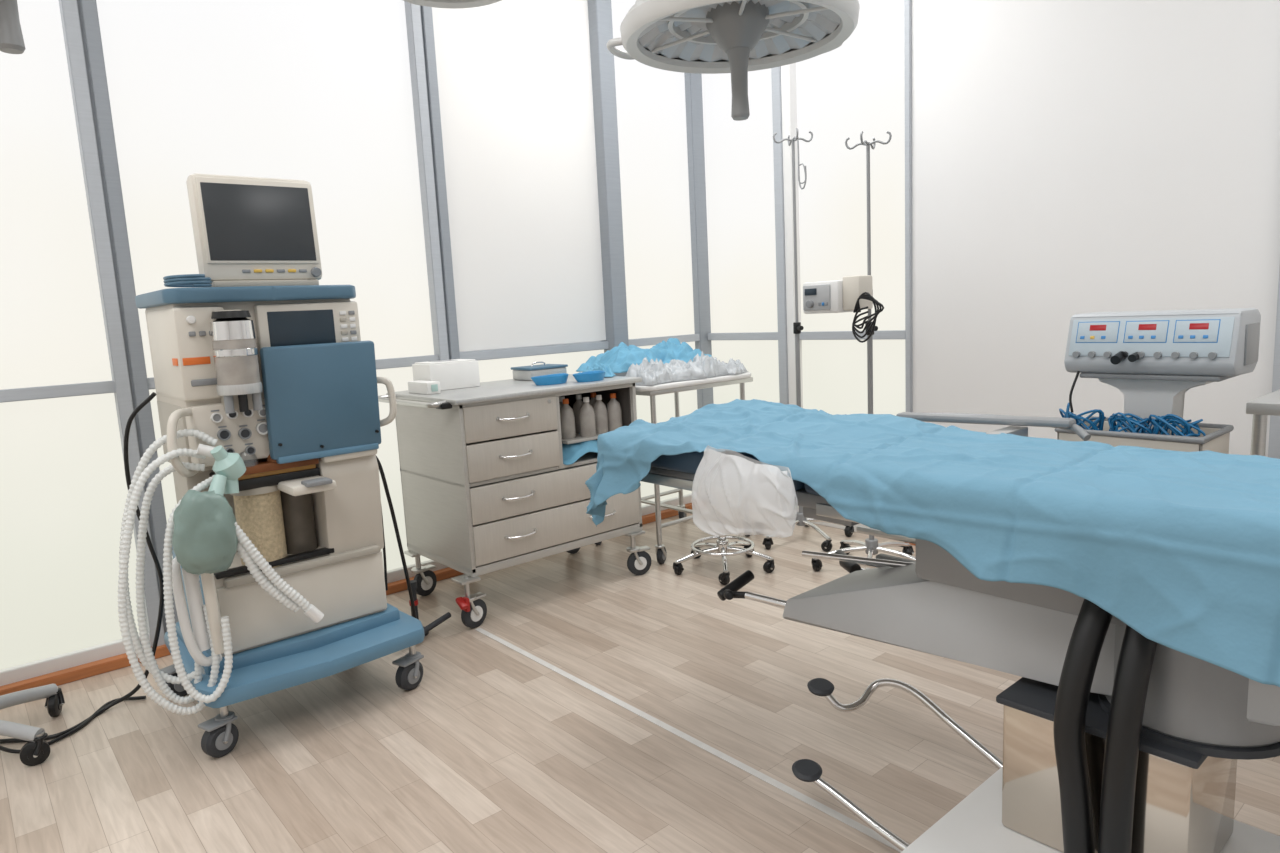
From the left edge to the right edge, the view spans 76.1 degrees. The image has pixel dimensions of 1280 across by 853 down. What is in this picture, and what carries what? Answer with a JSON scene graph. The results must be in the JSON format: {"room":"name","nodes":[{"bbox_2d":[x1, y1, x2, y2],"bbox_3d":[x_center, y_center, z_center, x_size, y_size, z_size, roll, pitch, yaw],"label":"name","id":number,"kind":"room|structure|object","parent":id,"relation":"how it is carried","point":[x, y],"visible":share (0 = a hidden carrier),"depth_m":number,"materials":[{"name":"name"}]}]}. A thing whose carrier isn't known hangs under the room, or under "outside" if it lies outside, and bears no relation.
{"room":"operating room","nodes":[
{"label":"operating room","id":0,"kind":"room"},
{"bbox_2d":[432,0,605,351],"bbox_3d":[-0.618,-1.539,4.314,1.046,2.220,0.025,-10,11,-40],"label":"window pane","id":1,"kind":"object","parent":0,"point":[514,77],"visible":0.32,"depth_m":4.31,"materials":[{"name":"white glass"}]},
{"bbox_2d":[0,513,1279,852],"bbox_3d":[0.055,1.181,1.263,6.800,0.100,6.450,-10,11,-40],"label":"floor","id":2,"kind":"structure","parent":0,"point":[494,749],"depth_m":2.52,"materials":[{"name":"laminate"}]},
{"bbox_2d":[0,684,145,765],"bbox_3d":[-2.164,0.455,2.517,0.642,1.200,0.768,-2,8,6],"label":"monitor stand","id":3,"kind":"object","parent":2,"relation":"on","point":[36,751],"visible":0.98,"depth_m":2.65,"materials":[{"name":"grey paint"}]},
{"bbox_2d":[0,274,424,757],"bbox_3d":[-1.374,0.251,2.713,1.370,1.474,0.778,-10,11,-40],"label":"machine","id":4,"kind":"object","parent":2,"relation":"on","point":[268,404],"visible":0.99,"depth_m":2.61,"materials":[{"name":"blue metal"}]},
{"bbox_2d":[210,309,262,413],"bbox_3d":[-1.238,-0.201,2.502,0.128,0.310,0.144,-10,11,-40],"label":"jar","id":5,"kind":"object","parent":4,"relation":"on","point":[235,383],"depth_m":2.46,"materials":[{"name":"clear plastic"}]},
{"bbox_2d":[135,285,355,308],"bbox_3d":[-1.321,-0.439,2.761,0.590,0.045,0.490,-10,11,-40],"label":"shelf","id":6,"kind":"object","parent":4,"relation":"attached to","point":[201,296],"depth_m":2.56,"materials":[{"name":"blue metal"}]},
{"bbox_2d":[186,173,321,286],"bbox_3d":[-1.288,-0.642,2.729,0.380,0.360,0.202,-10,11,-40],"label":"patient monitor","id":7,"kind":"object","parent":4,"relation":"on","point":[248,231],"visible":0.95,"depth_m":2.65,"materials":[{"name":"beige plastic"}]},
{"bbox_2d":[233,490,286,567],"bbox_3d":[-1.249,0.343,2.695,0.140,0.280,0.140,-10,11,-40],"label":"canister","id":8,"kind":"object","parent":4,"relation":"on","point":[261,514],"depth_m":2.64,"materials":[{"name":"beige plastic"}]},
{"bbox_2d":[280,491,317,553],"bbox_3d":[-1.175,0.324,2.798,0.114,0.280,0.114,-10,11,-40],"label":"canister","id":9,"kind":"object","parent":4,"relation":"on","point":[299,514],"depth_m":2.75,"materials":[{"name":"black plastic"}]},
{"bbox_2d":[0,493,691,685],"bbox_3d":[-1.954,0.878,3.405,6.400,0.090,0.060,-10,11,-40],"label":"trim","id":10,"kind":"structure","parent":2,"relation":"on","point":[48,665],"depth_m":3.19,"materials":[{"name":"white plastic"}]},
{"bbox_2d":[0,381,139,669],"bbox_3d":[-2.533,0.447,2.852,1.426,1.095,0.070,-10,11,-40],"label":"window","id":11,"kind":"structure","parent":10,"relation":"attached to","point":[64,490],"depth_m":3.13,"materials":[{"name":"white glass"}]},
{"bbox_2d":[147,355,438,570],"bbox_3d":[-1.475,0.265,3.753,1.378,1.095,0.070,-10,11,-40],"label":"window","id":12,"kind":"structure","parent":10,"relation":"attached to","point":[387,454],"depth_m":3.98,"materials":[{"name":"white glass"}]},
{"bbox_2d":[96,0,433,377],"bbox_3d":[-1.569,-1.365,3.535,1.378,2.250,0.020,-10,11,-40],"label":"window","id":13,"kind":"structure","parent":12,"relation":"attached to","point":[317,92],"depth_m":3.54,"materials":[{"name":"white glass"}]},
{"bbox_2d":[460,341,608,381],"bbox_3d":[-0.537,0.104,4.552,1.106,1.095,0.070,-10,11,-40],"label":"window","id":14,"kind":"structure","parent":10,"relation":"attached to","point":[491,369],"depth_m":4.43,"materials":[{"name":"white glass"}]},
{"bbox_2d":[628,334,699,505],"bbox_3d":[0.159,-0.016,5.145,0.740,1.095,0.070,-10,11,-40],"label":"window","id":15,"kind":"structure","parent":10,"relation":"attached to","point":[665,406],"depth_m":5.14,"materials":[{"name":"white glass"}]},
{"bbox_2d":[611,0,694,338],"bbox_3d":[0.065,-1.646,4.927,0.740,2.250,0.020,-10,11,-40],"label":"window","id":16,"kind":"structure","parent":15,"relation":"attached to","point":[650,101],"depth_m":4.96,"materials":[{"name":"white glass"}]},
{"bbox_2d":[0,503,691,695],"bbox_3d":[-1.953,0.913,3.333,6.300,0.040,0.055,-10,11,-40],"label":"baseboard","id":17,"kind":"structure","parent":2,"relation":"on","point":[68,675],"depth_m":3.19,"materials":[{"name":"orange wood"}]},
{"bbox_2d":[407,580,450,635],"bbox_3d":[-0.936,0.763,3.357,0.161,0.230,0.273,3,10,34],"label":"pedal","id":18,"kind":"object","parent":2,"relation":"on","point":[447,615],"visible":0.41,"depth_m":3.38,"materials":[{"name":"grey rubber"}]},
{"bbox_2d":[378,374,651,627],"bbox_3d":[-0.581,0.293,3.874,1.113,0.978,0.672,-10,11,-40],"label":"base cabinet","id":19,"kind":"object","parent":2,"relation":"on","point":[494,474],"visible":0.91,"depth_m":3.59,"materials":[{"name":"metal"}]},
{"bbox_2d":[400,452,597,487],"bbox_3d":[-0.568,0.163,3.900,0.945,0.017,0.610,-10,11,-40],"label":"shelf","id":20,"kind":"object","parent":19,"relation":"attached to","point":[441,480],"depth_m":3.59,"materials":[{"name":"metal"}]},
{"bbox_2d":[386,374,641,404],"bbox_3d":[-0.579,-0.184,3.836,0.995,0.023,0.660,-10,11,-40],"label":"countertop","id":21,"kind":"structure","parent":19,"relation":"on","point":[510,388],"depth_m":3.62,"materials":[{"name":"metal"}]},
{"bbox_2d":[408,380,440,394],"bbox_3d":[-0.959,-0.174,3.631,0.065,0.052,0.193,-10,11,-40],"label":"carton","id":22,"kind":"object","parent":21,"relation":"on","point":[419,386],"visible":1,"depth_m":3.58,"materials":[{"name":"white cardboard"}]},
{"bbox_2d":[412,359,479,390],"bbox_3d":[-0.907,-0.244,3.824,0.250,0.130,0.180,-10,11,-40],"label":"glove box","id":23,"kind":"object","parent":21,"relation":"on","point":[453,373],"visible":0.91,"depth_m":3.76,"materials":[{"name":"white cardboard"}]},
{"bbox_2d":[511,361,567,380],"bbox_3d":[-0.509,-0.286,4.133,0.230,0.086,0.180,-10,11,-40],"label":"instrument box","id":24,"kind":"object","parent":21,"relation":"on","point":[522,372],"visible":0.93,"depth_m":4.07,"materials":[{"name":"silver metal"}]},
{"bbox_2d":[531,373,567,384],"bbox_3d":[-0.402,-0.218,3.788,0.117,0.038,0.212,3,10,38],"label":"dish","id":25,"kind":"object","parent":21,"relation":"on","point":[552,379],"visible":1,"depth_m":3.73,"materials":[{"name":"blue plastic"}]},
{"bbox_2d":[573,370,604,381],"bbox_3d":[-0.227,-0.236,3.858,0.117,0.038,0.212,1,9,27],"label":"dish","id":26,"kind":"object","parent":21,"relation":"on","point":[589,376],"visible":1,"depth_m":3.80,"materials":[{"name":"blue plastic"}]},
{"bbox_2d":[579,363,615,376],"bbox_3d":[-0.218,-0.286,4.087,0.092,0.064,0.281,-10,11,-40],"label":"drape","id":27,"kind":"object","parent":21,"relation":"on","point":[608,371],"visible":0.58,"depth_m":4.04,"materials":[{"name":"blue fabric"}]},
{"bbox_2d":[560,404,575,438],"bbox_3d":[-0.342,-0.028,3.818,0.076,0.165,0.076,-10,11,-40],"label":"bottle","id":28,"kind":"object","parent":19,"relation":"on","point":[567,418],"depth_m":3.79,"materials":[{"name":"plastic"}]},
{"bbox_2d":[572,399,583,432],"bbox_3d":[-0.294,-0.055,3.990,0.076,0.165,0.076,-10,11,-40],"label":"bottle","id":29,"kind":"object","parent":19,"relation":"on","point":[577,405],"depth_m":3.96,"materials":[{"name":"plastic"}]},
{"bbox_2d":[562,433,599,443],"bbox_3d":[-0.273,0.043,3.938,0.360,0.015,0.240,-10,11,-40],"label":"shelf","id":30,"kind":"object","parent":19,"relation":"on","point":[576,438],"depth_m":3.81,"materials":[{"name":"metal"}]},
{"bbox_2d":[579,402,595,436],"bbox_3d":[-0.248,-0.036,3.846,0.076,0.165,0.076,-10,11,-40],"label":"bottle","id":31,"kind":"object","parent":19,"relation":"on","point":[587,415],"depth_m":3.82,"materials":[{"name":"plastic"}]},
{"bbox_2d":[589,397,595,406],"bbox_3d":[-0.226,-0.067,4.048,0.076,0.165,0.076,-10,11,-40],"label":"bottle","id":32,"kind":"object","parent":19,"relation":"on","point":[593,399],"depth_m":4.02,"materials":[{"name":"plastic"}]},
{"bbox_2d":[593,400,607,433],"bbox_3d":[-0.193,-0.050,3.919,0.076,0.165,0.076,-10,11,-40],"label":"bottle","id":33,"kind":"object","parent":19,"relation":"on","point":[601,412],"depth_m":3.89,"materials":[{"name":"plastic"}]},
{"bbox_2d":[606,398,621,431],"bbox_3d":[-0.126,-0.059,3.963,0.076,0.165,0.076,-10,11,-40],"label":"bottle","id":34,"kind":"object","parent":19,"relation":"on","point":[614,406],"depth_m":3.93,"materials":[{"name":"plastic"}]},
{"bbox_2d":[594,372,752,563],"bbox_3d":[0.162,0.189,4.530,0.820,0.925,0.620,-10,11,-40],"label":"table","id":35,"kind":"object","parent":2,"relation":"on","point":[675,387],"visible":0.48,"depth_m":4.20,"materials":[{"name":"white metal"}]},
{"bbox_2d":[576,338,710,372],"bbox_3d":[0.039,-0.403,4.506,0.761,0.146,0.409,-10,11,-40],"label":"drape","id":36,"kind":"object","parent":35,"relation":"on","point":[621,357],"visible":0.77,"depth_m":4.41,"materials":[{"name":"blue fabric"}]},
{"bbox_2d":[626,351,748,384],"bbox_3d":[0.257,-0.323,4.301,0.803,0.134,0.241,-10,11,-40],"label":"bags","id":37,"kind":"object","parent":35,"relation":"on","point":[652,373],"visible":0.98,"depth_m":4.21},
{"bbox_2d":[475,628,901,852],"bbox_3d":[0.680,1.011,1.875,0.025,0.002,4.180,-10,11,-40],"label":"tape strip","id":38,"kind":"object","parent":2,"relation":"on","point":[752,771],"visible":1,"depth_m":2.41,"materials":[{"name":"white plastic"}]},
{"bbox_2d":[673,535,774,584],"bbox_3d":[0.406,0.463,4.052,0.491,0.495,0.492,-10,11,-40],"label":"stool","id":39,"kind":"object","parent":2,"relation":"on","point":[722,546],"visible":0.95,"depth_m":4.00,"materials":[{"name":"silver metal"}]},
{"bbox_2d":[771,66,788,403],"bbox_3d":[0.833,-1.098,4.719,0.090,3.350,0.060,-10,11,-40],"label":"trim","id":40,"kind":"structure","parent":2,"relation":"on","point":[775,72],"depth_m":4.68,"materials":[{"name":"metal"}]},
{"bbox_2d":[781,63,802,511],"bbox_3d":[0.876,-1.094,4.677,0.080,3.350,0.060,-10,11,-40],"label":"trim","id":41,"kind":"structure","parent":2,"relation":"on","point":[788,72],"depth_m":4.64,"materials":[{"name":"white plastic"}]},
{"bbox_2d":[762,128,853,551],"bbox_3d":[0.824,-0.447,4.358,0.540,2.166,0.552,-10,11,-40],"label":"stand","id":42,"kind":"object","parent":2,"relation":"on","point":[826,546],"visible":0.73,"depth_m":4.33,"materials":[{"name":"silver metal"}]},
{"bbox_2d":[811,131,915,570],"bbox_3d":[1.090,-0.311,3.810,0.546,2.026,0.548,-10,11,-40],"label":"stand","id":43,"kind":"object","parent":2,"relation":"on","point":[871,546],"visible":0.7,"depth_m":3.82,"materials":[{"name":"silver metal"}]},
{"bbox_2d":[803,275,883,342],"bbox_3d":[0.965,-0.532,3.706,0.210,0.294,0.442,-10,11,-40],"label":"pump","id":44,"kind":"object","parent":43,"relation":"attached to","point":[854,294],"visible":1,"depth_m":3.67,"materials":[{"name":"white plastic"}]},
{"bbox_2d":[641,412,1279,852],"bbox_3d":[0.811,0.517,1.906,1.140,0.954,2.230,-10,11,-40],"label":"table","id":45,"kind":"object","parent":2,"relation":"on","point":[1117,739],"visible":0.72,"depth_m":1.69,"materials":[{"name":"grey paint"}]},
{"bbox_2d":[692,445,797,537],"bbox_3d":[0.271,0.176,2.090,0.144,0.242,0.351,-9,10,-37],"label":"bag","id":46,"kind":"object","parent":45,"relation":"hanging from","point":[735,493],"visible":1,"depth_m":2.03,"materials":[{"name":"plastic"}]},
{"bbox_2d":[585,399,1279,686],"bbox_3d":[0.838,0.188,1.940,0.740,0.369,2.399,-10,11,-40],"label":"drape","id":47,"kind":"object","parent":45,"relation":"on","point":[1182,548],"visible":1,"depth_m":1.62,"materials":[{"name":"blue fabric"}]},
{"bbox_2d":[1055,378,1233,453],"bbox_3d":[1.540,0.358,2.508,0.405,1.028,0.447,-10,11,-40],"label":"equipment cart","id":48,"kind":"object","parent":2,"relation":"on","point":[1142,398],"visible":0.09,"depth_m":2.36,"materials":[{"name":"white plastic"}]},
{"bbox_2d":[1059,402,1205,436],"bbox_3d":[1.426,0.033,2.379,0.084,0.194,0.388,-10,11,-40],"label":"bundle","id":49,"kind":"object","parent":48,"relation":"on","point":[1158,422],"visible":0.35,"depth_m":2.34,"materials":[{"name":"blue plastic"}]},
{"bbox_2d":[1064,308,1260,412],"bbox_3d":[1.497,-0.187,2.371,0.282,0.291,0.440,-10,11,-40],"label":"electrosurgical generator","id":50,"kind":"object","parent":48,"relation":"on","point":[1208,345],"visible":1,"depth_m":2.28,"materials":[{"name":"grey paint"}]},
{"bbox_2d":[1072,351,1079,356],"bbox_3d":[1.305,-0.216,2.441,0.020,0.018,0.018,-10,11,-40],"label":"socket","id":51,"kind":"object","parent":50,"relation":"attached to","point":[1074,353],"depth_m":2.43,"materials":[{"name":"grey paint"}]},
{"bbox_2d":[1088,351,1095,357],"bbox_3d":[1.333,-0.213,2.408,0.020,0.018,0.018,-10,11,-40],"label":"socket","id":52,"kind":"object","parent":50,"relation":"attached to","point":[1091,354],"depth_m":2.40,"materials":[{"name":"grey paint"}]},
{"bbox_2d":[1103,351,1111,357],"bbox_3d":[1.361,-0.209,2.376,0.020,0.018,0.018,-10,11,-40],"label":"socket","id":53,"kind":"object","parent":50,"relation":"attached to","point":[1106,354],"depth_m":2.37,"materials":[{"name":"grey paint"}]},
{"bbox_2d":[1137,351,1144,357],"bbox_3d":[1.417,-0.203,2.311,0.020,0.018,0.018,-10,11,-40],"label":"socket","id":54,"kind":"object","parent":50,"relation":"attached to","point":[1140,354],"depth_m":2.30,"materials":[{"name":"grey paint"}]},
{"bbox_2d":[1153,352,1161,357],"bbox_3d":[1.446,-0.200,2.279,0.020,0.018,0.018,-10,11,-40],"label":"socket","id":55,"kind":"object","parent":50,"relation":"attached to","point":[1155,354],"depth_m":2.27,"materials":[{"name":"grey paint"}]},
{"bbox_2d":[1171,352,1179,358],"bbox_3d":[1.474,-0.197,2.246,0.020,0.018,0.018,-10,11,-40],"label":"socket","id":56,"kind":"object","parent":50,"relation":"attached to","point":[1174,355],"depth_m":2.24,"materials":[{"name":"grey paint"}]},
{"bbox_2d":[1189,352,1197,358],"bbox_3d":[1.502,-0.193,2.214,0.020,0.018,0.018,-10,11,-40],"label":"socket","id":57,"kind":"object","parent":50,"relation":"attached to","point":[1192,355],"depth_m":2.21,"materials":[{"name":"grey paint"}]},
{"bbox_2d":[1208,352,1216,358],"bbox_3d":[1.530,-0.190,2.182,0.020,0.018,0.018,-10,11,-40],"label":"socket","id":58,"kind":"object","parent":50,"relation":"attached to","point":[1211,355],"depth_m":2.18,"materials":[{"name":"grey paint"}]},
{"bbox_2d":[1244,322,1259,365],"bbox_3d":[1.667,-0.226,2.228,0.120,0.110,0.007,-10,11,-40],"label":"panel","id":59,"kind":"object","parent":50,"relation":"attached to","point":[1251,329],"depth_m":2.22,"materials":[{"name":"grey paint"}]},
{"bbox_2d":[1246,390,1279,455],"bbox_3d":[2.328,0.382,2.399,0.600,0.935,0.810,-10,11,-40],"label":"side table","id":60,"kind":"object","parent":2,"relation":"on","point":[1269,404],"visible":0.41,"depth_m":2.44,"materials":[{"name":"white metal"}]},
{"bbox_2d":[796,0,904,331],"bbox_3d":[1.110,-1.614,4.343,0.020,2.250,0.790,-10,11,-40],"label":"window","id":61,"kind":"structure","parent":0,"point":[850,89],"depth_m":4.33,"materials":[{"name":"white glass"}]},
{"bbox_2d":[912,0,1279,456],"bbox_3d":[2.936,-0.876,2.443,0.200,3.350,4.570,-10,11,-40],"label":"wall","id":62,"kind":"structure","parent":0,"point":[1070,158],"depth_m":3.50,"materials":[{"name":"white paint"}]},
{"bbox_2d":[811,522,867,532],"bbox_3d":[0.976,0.522,4.906,0.055,0.080,1.410,-10,11,-40],"label":"trim","id":63,"kind":"structure","parent":62,"relation":"attached to","point":[819,523],"depth_m":4.70,"materials":[{"name":"white metal"}]},
{"bbox_2d":[708,332,779,403],"bbox_3d":[0.691,-0.038,5.120,0.065,1.095,0.690,-10,11,-40],"label":"window","id":64,"kind":"structure","parent":63,"relation":"attached to","point":[760,358],"depth_m":5.06,"materials":[{"name":"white glass"}]},
{"bbox_2d":[702,68,777,332],"bbox_3d":[0.626,-1.670,4.900,0.020,2.250,0.690,-10,11,-40],"label":"window","id":65,"kind":"structure","parent":64,"relation":"attached to","point":[739,160],"depth_m":4.97,"materials":[{"name":"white glass"}]},
{"bbox_2d":[800,330,904,339],"bbox_3d":[1.159,-0.500,4.477,0.065,0.045,0.700,-10,11,-40],"label":"trim","id":66,"kind":"structure","parent":62,"relation":"attached to","point":[883,334],"depth_m":4.47,"materials":[{"name":"metal"}]},
{"bbox_2d":[802,339,905,415],"bbox_3d":[1.192,0.027,4.579,0.020,1.070,0.790,-10,11,-40],"label":"window","id":67,"kind":"structure","parent":62,"relation":"in","point":[834,372],"depth_m":4.52,"materials":[{"name":"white glass"}]},
{"bbox_2d":[904,0,912,411],"bbox_3d":[1.367,-1.039,4.119,0.070,3.350,0.030,-10,11,-40],"label":"trim","id":68,"kind":"structure","parent":62,"relation":"attached to","point":[907,3],"depth_m":4.08,"materials":[{"name":"metal"}]},
{"bbox_2d":[1268,265,1279,458],"bbox_3d":[2.350,-0.915,2.920,0.060,3.350,0.060,-10,11,-40],"label":"trim","id":69,"kind":"structure","parent":62,"relation":"attached to","point":[1274,432],"depth_m":3.03,"materials":[{"name":"metal"}]},
{"bbox_3d":[-0.114,-2.229,0.773,6.800,0.100,6.450,-10,11,-40],"label":"ceiling","id":70,"kind":"structure","parent":0,"visible":0},
{"bbox_2d":[0,0,25,53],"bbox_3d":[-1.308,-1.459,1.371,0.498,1.475,0.783,-1,8,12],"label":"lamp","id":71,"kind":"object","parent":70,"relation":"hanging from","point":[11,36],"visible":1,"depth_m":1.62,"materials":[{"name":"grey plastic"}]},
{"bbox_2d":[403,0,500,8],"bbox_3d":[-0.678,-1.852,2.392,0.509,1.050,0.638,3,10,33],"label":"lamp","id":72,"kind":"object","parent":70,"relation":"hanging from","point":[453,4],"visible":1,"depth_m":2.71,"materials":[{"name":"white plastic"}]},
{"bbox_2d":[607,0,859,120],"bbox_3d":[0.338,-1.575,1.941,0.663,1.570,0.958,-10,11,-40],"label":"lamp","id":73,"kind":"object","parent":70,"relation":"hanging from","point":[735,37],"visible":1,"depth_m":2.12,"materials":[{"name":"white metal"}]},
{"bbox_3d":[-1.939,0.893,3.507,6.550,0.030,0.060,-10,11,-40],"label":"wall","id":74,"kind":"structure","parent":0,"visible":0},
{"bbox_2d":[0,0,111,389],"bbox_3d":[-2.628,-1.183,2.634,1.426,2.250,0.020,-10,11,-40],"label":"window","id":75,"kind":"structure","parent":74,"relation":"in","point":[52,327],"depth_m":3.02,"materials":[{"name":"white glass"}]},
{"bbox_2d":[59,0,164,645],"bbox_3d":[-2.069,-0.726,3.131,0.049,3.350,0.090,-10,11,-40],"label":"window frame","id":76,"kind":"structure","parent":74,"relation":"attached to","point":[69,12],"depth_m":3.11,"materials":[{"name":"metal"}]},
{"bbox_2d":[77,0,178,633],"bbox_3d":[-2.023,-0.734,3.171,0.049,3.350,0.090,-10,11,-40],"label":"window frame","id":77,"kind":"structure","parent":74,"relation":"attached to","point":[88,7],"depth_m":3.15,"materials":[{"name":"metal"}]},
{"bbox_2d":[404,1,448,360],"bbox_3d":[-1.029,-0.905,4.017,0.049,3.350,0.090,-10,11,-40],"label":"trim","id":78,"kind":"structure","parent":74,"relation":"attached to","point":[412,11],"depth_m":3.94,"materials":[{"name":"metal"}]},
{"bbox_2d":[420,6,459,359],"bbox_3d":[-0.983,-0.913,4.056,0.049,3.350,0.090,-10,11,-40],"label":"trim","id":79,"kind":"structure","parent":74,"relation":"attached to","point":[427,19],"depth_m":3.98,"materials":[{"name":"metal"}]},
{"bbox_2d":[587,0,628,376],"bbox_3d":[-0.176,-1.048,4.717,0.110,3.350,0.130,-10,11,-40],"label":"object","id":80,"kind":"structure","parent":74,"relation":"attached to","point":[599,11],"depth_m":4.61,"materials":[{"name":"metal"}]},
{"bbox_2d":[684,73,713,408],"bbox_3d":[0.370,-1.148,5.229,0.120,3.350,0.100,-10,11,-40],"label":"trim","id":81,"kind":"structure","parent":74,"relation":"attached to","point":[693,81],"depth_m":5.15,"materials":[{"name":"metal"}]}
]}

